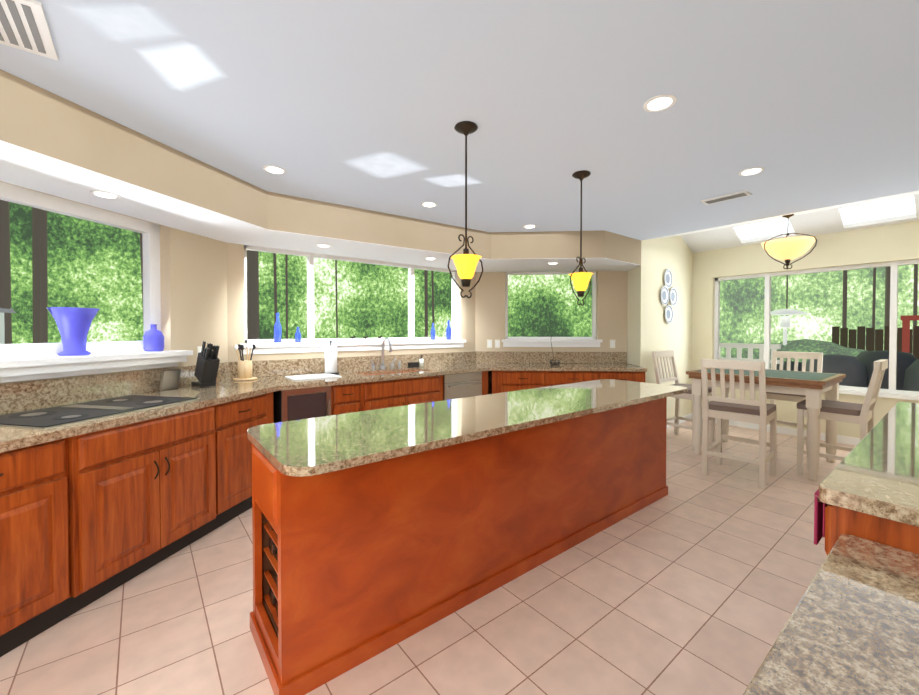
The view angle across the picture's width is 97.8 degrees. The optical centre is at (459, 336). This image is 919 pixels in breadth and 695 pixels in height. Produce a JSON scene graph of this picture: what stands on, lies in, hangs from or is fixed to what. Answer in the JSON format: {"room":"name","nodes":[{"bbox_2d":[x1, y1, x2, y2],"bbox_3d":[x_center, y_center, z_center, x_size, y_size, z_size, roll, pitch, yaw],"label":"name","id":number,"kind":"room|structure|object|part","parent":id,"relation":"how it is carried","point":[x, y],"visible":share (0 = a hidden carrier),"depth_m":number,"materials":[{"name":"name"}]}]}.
{"room":"kitchen","nodes":[
{"label":"kitchen","id":0,"kind":"room"},
{"bbox_2d":[0,181,227,383],"bbox_3d":[-2.683,0.082,2.042,0.220,2.500,3.600,0,1,13],"label":"wall","id":1,"kind":"structure","parent":0,"point":[193,279],"depth_m":3.39,"materials":[{"name":"paint"}]},
{"bbox_2d":[0,182,192,382],"bbox_3d":[-2.585,-0.312,2.050,0.295,1.132,2.530,0,1,13],"label":"window","id":2,"kind":"structure","parent":1,"relation":"in","point":[27,361],"depth_m":2.69,"materials":[{"name":"white"}]},
{"bbox_2d":[46,307,99,355],"bbox_3d":[-2.463,-0.032,2.565,0.250,0.300,0.250,-1,1,-38],"label":"vase","id":3,"kind":"object","parent":2,"relation":"on","point":[73,324],"visible":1,"depth_m":2.51,"materials":[{"name":"blue glass"}]},
{"bbox_2d":[143,324,164,350],"bbox_3d":[-2.340,0.007,3.071,0.131,0.206,0.131,-1,1,-38],"label":"bottle","id":4,"kind":"object","parent":2,"relation":"on","point":[153,338],"visible":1,"depth_m":3.03,"materials":[{"name":"blue glass"}]},
{"bbox_2d":[197,346,201,356],"bbox_3d":[-2.243,0.140,3.482,0.008,0.116,0.072,0,1,13],"label":"electrical outlet","id":5,"kind":"object","parent":1,"relation":"attached to","point":[199,348],"visible":0.25,"depth_m":3.45,"materials":[{"name":"white plastic"}]},
{"bbox_2d":[0,69,640,271],"bbox_3d":[-0.567,-1.028,3.196,7.425,0.312,2.874,-1,1,-38],"label":"soffit","id":6,"kind":"structure","parent":0,"point":[51,143],"depth_m":2.92,"materials":[{"name":"paint"}]},
{"bbox_2d":[90,190,119,198],"bbox_3d":[-2.134,-0.856,2.420,0.135,0.008,0.135,1,1,43],"label":"recessed light","id":7,"kind":"object","parent":6,"relation":"in","point":[104,194],"depth_m":2.40,"materials":[{"name":"white"}]},
{"bbox_2d":[316,244,330,247],"bbox_3d":[-1.312,-0.878,3.877,0.135,0.008,0.135,1,1,43],"label":"recessed light","id":8,"kind":"object","parent":6,"relation":"in","point":[319,245],"depth_m":3.85,"materials":[{"name":"white"}]},
{"bbox_2d":[227,243,475,361],"bbox_3d":[-1.046,0.040,4.816,3.075,2.500,0.220,-1,1,-38],"label":"wall","id":9,"kind":"structure","parent":0,"point":[466,312],"depth_m":4.08,"materials":[{"name":"paint"}]},
{"bbox_2d":[240,245,465,353],"bbox_3d":[-1.060,-0.381,4.734,2.770,1.075,0.220,-1,1,-38],"label":"window","id":10,"kind":"structure","parent":9,"relation":"in","point":[310,343],"depth_m":4.51,"materials":[{"name":"white wood"}]},
{"bbox_2d":[274,313,280,342],"bbox_3d":[-1.854,-0.090,4.090,0.072,0.300,0.072,-1,1,-38],"label":"bottle","id":11,"kind":"object","parent":10,"relation":"on","point":[277,332],"visible":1,"depth_m":4.06,"materials":[{"name":"blue glass"}]},
{"bbox_2d":[295,327,300,341],"bbox_3d":[-1.698,-0.022,4.215,0.060,0.160,0.060,-1,1,-38],"label":"bottle","id":12,"kind":"object","parent":10,"relation":"on","point":[297,336],"visible":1,"depth_m":4.19,"materials":[{"name":"blue glass"}]},
{"bbox_2d":[350,335,381,340],"bbox_3d":[-1.087,0.018,4.687,0.400,0.065,0.026,-1,1,-38],"label":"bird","id":13,"kind":"object","parent":10,"relation":"on","point":[365,337],"visible":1,"depth_m":4.68,"materials":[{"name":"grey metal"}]},
{"bbox_2d":[431,323,434,339],"bbox_3d":[-0.350,-0.068,5.284,0.060,0.220,0.060,-1,1,-38],"label":"bottle","id":14,"kind":"object","parent":10,"relation":"on","point":[432,333],"visible":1,"depth_m":5.26,"materials":[{"name":"blue glass"}]},
{"bbox_2d":[446,320,450,339],"bbox_3d":[-0.146,-0.091,5.445,0.066,0.260,0.066,-1,1,-38],"label":"bottle","id":15,"kind":"object","parent":10,"relation":"on","point":[448,333],"visible":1,"depth_m":5.42,"materials":[{"name":"blue glass"}]},
{"bbox_2d":[0,421,855,694],"bbox_3d":[0.465,1.374,3.239,9.150,0.120,5.960,-1,1,-38],"label":"floor","id":16,"kind":"structure","parent":0,"point":[694,581],"depth_m":1.91,"materials":[{"name":"tile"}]},
{"bbox_2d":[0,362,277,656],"bbox_3d":[-2.131,0.796,2.117,0.809,1.070,3.226,0,1,13],"label":"base cabinet","id":17,"kind":"object","parent":16,"relation":"on","point":[109,482],"visible":0.98,"depth_m":1.29,"materials":[{"name":"wood"}]},
{"bbox_2d":[159,369,180,390],"bbox_3d":[-2.214,0.328,3.072,0.053,0.149,0.140,0,1,13],"label":"canister","id":18,"kind":"object","parent":17,"relation":"on","point":[169,379],"visible":1,"depth_m":3.06,"materials":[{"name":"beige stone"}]},
{"bbox_2d":[191,341,219,386],"bbox_3d":[-2.050,0.217,3.249,0.294,0.370,0.120,1,1,38],"label":"knife block","id":19,"kind":"object","parent":17,"relation":"on","point":[207,366],"visible":1,"depth_m":3.20,"materials":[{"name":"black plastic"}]},
{"bbox_2d":[273,407,325,422],"bbox_3d":[-1.497,0.875,3.681,0.461,0.865,0.591,-1,1,-38],"label":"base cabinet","id":20,"kind":"object","parent":16,"relation":"on","point":[290,415],"depth_m":3.45,"materials":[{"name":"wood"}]},
{"bbox_2d":[326,403,369,415],"bbox_3d":[-1.222,0.868,3.960,0.386,0.870,0.685,-1,1,-38],"label":"base cabinet","id":21,"kind":"object","parent":16,"relation":"on","point":[354,407],"depth_m":3.73,"materials":[{"name":"wood"}]},
{"bbox_2d":[230,351,489,414],"bbox_3d":[-0.720,0.411,4.412,3.072,0.370,0.812,-1,1,-38],"label":"kitchen counter","id":22,"kind":"object","parent":16,"relation":"on","point":[360,384],"depth_m":4.13,"materials":[{"name":"stone"}]},
{"bbox_2d":[233,344,256,380],"bbox_3d":[-1.981,0.233,3.707,0.200,0.325,0.200,-1,1,-38],"label":"utensil holder","id":23,"kind":"object","parent":22,"relation":"on","point":[244,370],"visible":1,"depth_m":3.67,"materials":[{"name":"brown wood"}]},
{"bbox_2d":[285,373,341,379],"bbox_3d":[-1.424,0.387,3.909,0.440,0.011,0.340,-1,1,-38],"label":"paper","id":24,"kind":"object","parent":22,"relation":"on","point":[307,377],"visible":0.89,"depth_m":3.86,"materials":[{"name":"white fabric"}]},
{"bbox_2d":[323,340,338,373],"bbox_3d":[-1.342,0.211,4.189,0.160,0.354,0.160,-1,1,-38],"label":"paper towel","id":25,"kind":"object","parent":22,"relation":"on","point":[330,359],"visible":0.98,"depth_m":4.14,"materials":[{"name":"white paper"}]},
{"bbox_2d":[371,337,400,369],"bbox_3d":[-0.814,0.193,4.646,0.399,0.376,0.224,-1,1,-38],"label":"faucet","id":26,"kind":"object","parent":22,"relation":"on","point":[382,366],"visible":1,"depth_m":4.67,"materials":[{"name":"silver metal"}]},
{"bbox_2d":[408,355,423,367],"bbox_3d":[-0.532,0.301,4.988,0.200,0.149,0.076,-1,1,-38],"label":"soap dispenser","id":27,"kind":"object","parent":22,"relation":"on","point":[420,363],"visible":0.94,"depth_m":4.96,"materials":[{"name":"white plastic"}]},
{"bbox_2d":[370,399,409,409],"bbox_3d":[-0.915,0.864,4.225,0.461,0.870,0.651,-1,1,-38],"label":"base cabinet","id":28,"kind":"object","parent":16,"relation":"on","point":[386,403],"depth_m":4.02,"materials":[{"name":"wood"}]},
{"bbox_2d":[410,395,449,404],"bbox_3d":[-0.532,0.860,4.529,0.518,0.870,0.651,-1,1,-38],"label":"base cabinet","id":29,"kind":"object","parent":16,"relation":"on","point":[421,398],"depth_m":4.34,"materials":[{"name":"wood"}]},
{"bbox_2d":[248,399,667,694],"bbox_3d":[0.386,0.885,2.583,3.044,0.878,0.504,-1,1,-38],"label":"kitchen island","id":30,"kind":"object","parent":16,"relation":"on","point":[375,532],"depth_m":1.84,"materials":[{"name":"wood"}]},
{"bbox_2d":[247,379,687,482],"bbox_3d":[0.420,0.431,2.541,3.070,0.032,0.754,-1,1,-38],"label":"island countertop","id":31,"kind":"structure","parent":30,"relation":"on","point":[302,448],"depth_m":1.96,"materials":[{"name":"beige stone"}]},
{"bbox_2d":[450,387,485,398],"bbox_3d":[-0.133,0.857,4.901,0.621,0.865,0.590,-1,1,-38],"label":"base cabinet","id":32,"kind":"object","parent":16,"relation":"on","point":[453,394],"depth_m":4.71,"materials":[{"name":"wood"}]},
{"bbox_2d":[476,351,646,393],"bbox_3d":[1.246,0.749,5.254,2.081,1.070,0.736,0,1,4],"label":"base cabinet","id":33,"kind":"object","parent":16,"relation":"on","point":[512,371],"visible":0.46,"depth_m":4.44,"materials":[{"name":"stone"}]},
{"bbox_2d":[550,335,559,364],"bbox_3d":[1.269,0.169,5.335,0.178,0.399,0.121,-1,1,-38],"label":"wire basket","id":34,"kind":"object","parent":33,"relation":"on","point":[555,362],"visible":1,"depth_m":5.29,"materials":[{"name":"black metal"}]},
{"bbox_2d":[652,350,714,446],"bbox_3d":[2.793,0.737,5.006,0.482,1.100,0.561,-1,1,-34],"label":"dining chair","id":35,"kind":"object","parent":16,"relation":"on","point":[656,356],"visible":0.56,"depth_m":5.11,"materials":[{"name":"paint"}]},
{"bbox_2d":[700,359,776,488],"bbox_3d":[2.613,0.756,3.756,0.561,1.100,0.482,-1,1,-42],"label":"dining chair","id":36,"kind":"object","parent":16,"relation":"on","point":[762,412],"visible":1,"depth_m":3.64,"materials":[{"name":"paint"}]},
{"bbox_2d":[686,368,845,480],"bbox_3d":[3.243,0.841,4.292,0.984,0.915,1.154,-1,1,-38],"label":"dining table","id":37,"kind":"object","parent":16,"relation":"on","point":[812,387],"visible":0.75,"depth_m":3.99,"materials":[{"name":"grey wood"}]},
{"bbox_2d":[759,351,822,449],"bbox_3d":[3.972,0.740,4.811,0.561,1.100,0.482,-1,1,-38],"label":"dining chair","id":38,"kind":"object","parent":16,"relation":"on","point":[782,355],"visible":0.35,"depth_m":4.83,"materials":[{"name":"paint"}]},
{"bbox_2d":[743,534,918,694],"bbox_3d":[0.736,0.961,0.453,1.420,0.790,0.652,-1,1,-38],"label":"countertop","id":39,"kind":"structure","parent":16,"relation":"on","point":[851,626],"depth_m":0.76,"materials":[{"name":"stone"}]},
{"bbox_2d":[797,359,887,474],"bbox_3d":[3.565,0.756,3.754,0.482,1.100,0.561,-1,1,-38],"label":"dining chair","id":40,"kind":"object","parent":16,"relation":"on","point":[862,415],"visible":0.62,"depth_m":3.66,"materials":[{"name":"paint"}]},
{"bbox_2d":[814,402,918,555],"bbox_3d":[2.133,0.884,1.611,2.250,0.910,0.724,-1,1,-38],"label":"countertop","id":41,"kind":"structure","parent":16,"relation":"on","point":[868,489],"depth_m":1.19,"materials":[{"name":"stone"}]},
{"bbox_2d":[0,0,918,252],"bbox_3d":[0.355,-1.358,3.111,8.870,0.352,5.960,-1,1,-38],"label":"ceiling","id":42,"kind":"structure","parent":0,"point":[806,105],"depth_m":1.99,"materials":[{"name":"grey paint"}]},
{"bbox_2d":[0,0,57,59],"bbox_3d":[-1.757,-1.151,1.375,0.500,0.014,0.360,-1,1,-38],"label":"ceiling vent","id":43,"kind":"object","parent":42,"relation":"in","point":[24,26],"visible":1,"depth_m":1.49,"materials":[{"name":"white metal"}]},
{"bbox_2d":[263,165,285,173],"bbox_3d":[-1.304,-1.177,2.832,0.149,0.006,0.149,1,1,43],"label":"recessed light","id":44,"kind":"object","parent":42,"relation":"in","point":[273,169],"depth_m":2.82,"materials":[{"name":"white"}]},
{"bbox_2d":[421,202,436,206],"bbox_3d":[-0.274,-1.189,3.609,0.149,0.006,0.149,0,1,28],"label":"recessed light","id":45,"kind":"object","parent":42,"relation":"in","point":[426,204],"depth_m":3.60,"materials":[{"name":"white"}]},
{"bbox_2d":[447,121,482,297],"bbox_3d":[0.037,-0.694,2.243,0.257,0.955,0.176,-1,1,-38],"label":"pendant light","id":46,"kind":"object","parent":42,"relation":"hanging from","point":[466,262],"visible":1,"depth_m":2.22,"materials":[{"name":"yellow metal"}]},
{"bbox_2d":[523,225,536,227],"bbox_3d":[0.767,-1.200,4.372,0.149,0.006,0.149,1,1,43],"label":"recessed light","id":47,"kind":"object","parent":42,"relation":"in","point":[525,226],"depth_m":4.36,"materials":[{"name":"white"}]},
{"bbox_2d":[568,170,593,305],"bbox_3d":[0.883,-0.704,2.914,0.257,0.955,0.176,-1,1,-38],"label":"pendant light","id":48,"kind":"object","parent":42,"relation":"hanging from","point":[580,279],"visible":1,"depth_m":2.89,"materials":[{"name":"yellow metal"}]},
{"bbox_2d":[643,94,676,111],"bbox_3d":[1.000,-1.164,2.003,0.149,0.006,0.149,-1,1,-44],"label":"recessed light","id":49,"kind":"object","parent":42,"relation":"in","point":[659,103],"depth_m":2.00,"materials":[{"name":"white"}]},
{"bbox_2d":[700,190,751,204],"bbox_3d":[2.266,-1.182,3.416,0.140,0.014,0.340,-1,1,-38],"label":"ceiling vent","id":50,"kind":"object","parent":42,"relation":"in","point":[731,196],"visible":0.96,"depth_m":3.39,"materials":[{"name":"white metal"}]},
{"bbox_2d":[739,167,763,175],"bbox_3d":[2.081,-1.177,2.861,0.149,0.006,0.149,-1,1,-44],"label":"recessed light","id":51,"kind":"object","parent":42,"relation":"in","point":[755,170],"depth_m":2.85,"materials":[{"name":"white"}]},
{"bbox_2d":[762,214,816,268],"bbox_3d":[3.465,-0.996,4.216,0.455,0.570,0.466,-1,1,-38],"label":"dining chandelier","id":52,"kind":"object","parent":42,"relation":"hanging from","point":[787,249],"visible":0.98,"depth_m":4.12,"materials":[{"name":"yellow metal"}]},
{"bbox_2d":[475,271,627,393],"bbox_3d":[1.281,0.026,5.729,2.100,2.500,0.220,0,1,4],"label":"wall","id":53,"kind":"structure","parent":0,"point":[611,302],"depth_m":5.62,"materials":[{"name":"paint"}]},
{"bbox_2d":[487,340,491,347],"bbox_3d":[0.426,0.097,5.668,0.072,0.116,0.008,0,1,4],"label":"electrical outlet","id":54,"kind":"object","parent":53,"relation":"attached to","point":[489,343],"visible":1,"depth_m":5.67,"materials":[{"name":"white plastic"}]},
{"bbox_2d":[495,340,499,347],"bbox_3d":[0.536,0.097,5.661,0.072,0.116,0.008,0,1,4],"label":"electrical outlet","id":55,"kind":"object","parent":53,"relation":"attached to","point":[497,343],"visible":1,"depth_m":5.66,"materials":[{"name":"white plastic"}]},
{"bbox_2d":[502,271,602,346],"bbox_3d":[1.288,-0.395,5.669,1.380,1.075,0.215,0,1,4],"label":"window","id":56,"kind":"structure","parent":53,"relation":"in","point":[592,341],"depth_m":5.66,"materials":[{"name":"white wood"}]},
{"bbox_2d":[610,340,614,347],"bbox_3d":[2.123,0.099,5.562,0.072,0.116,0.008,0,1,4],"label":"electrical outlet","id":57,"kind":"object","parent":53,"relation":"attached to","point":[612,343],"visible":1,"depth_m":5.56,"materials":[{"name":"white plastic"}]},
{"bbox_2d":[627,235,692,428],"bbox_3d":[2.866,-0.141,5.910,1.940,2.830,0.622,-1,1,-38],"label":"wall","id":58,"kind":"structure","parent":0,"point":[649,329],"depth_m":5.48,"materials":[{"name":"paint"}]},
{"bbox_2d":[661,269,676,323],"bbox_3d":[2.897,-0.556,5.560,0.550,0.760,0.044,-1,1,-38],"label":"decorative plates","id":59,"kind":"object","parent":58,"relation":"attached to","point":[666,296],"visible":1,"depth_m":5.55,"materials":[{"name":"white ceramic"}]},
{"bbox_2d":[691,221,918,445],"bbox_3d":[4.696,-0.036,4.914,0.212,2.650,3.360,-1,1,-38],"label":"wall","id":60,"kind":"structure","parent":0,"point":[889,243],"depth_m":5.20,"materials":[{"name":"paint"}]},
{"bbox_2d":[714,259,918,400],"bbox_3d":[4.740,-0.087,4.795,0.190,1.545,3.140,-1,1,-38],"label":"sunroom window","id":61,"kind":"structure","parent":60,"relation":"in","point":[891,392],"depth_m":4.79,"materials":[{"name":"white wood"}]},
{"label":"outside","id":62,"kind":"structure","parent":0,"visible":0},
{"bbox_2d":[0,200,918,390],"bbox_3d":[1.878,-3.208,4.648,29.000,15.000,23.000,-1,1,-38],"label":"trees","id":63,"kind":"object","parent":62,"point":[840,320],"visible":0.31,"depth_m":12.69,"materials":[{"name":"green plant"}]},
{"bbox_3d":[4.663,0.700,7.841,0.140,1.170,2.550,-1,1,-38],"label":"railing","id":64,"kind":"part","parent":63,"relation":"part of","materials":[{"name":"grey wood"}]}
]}

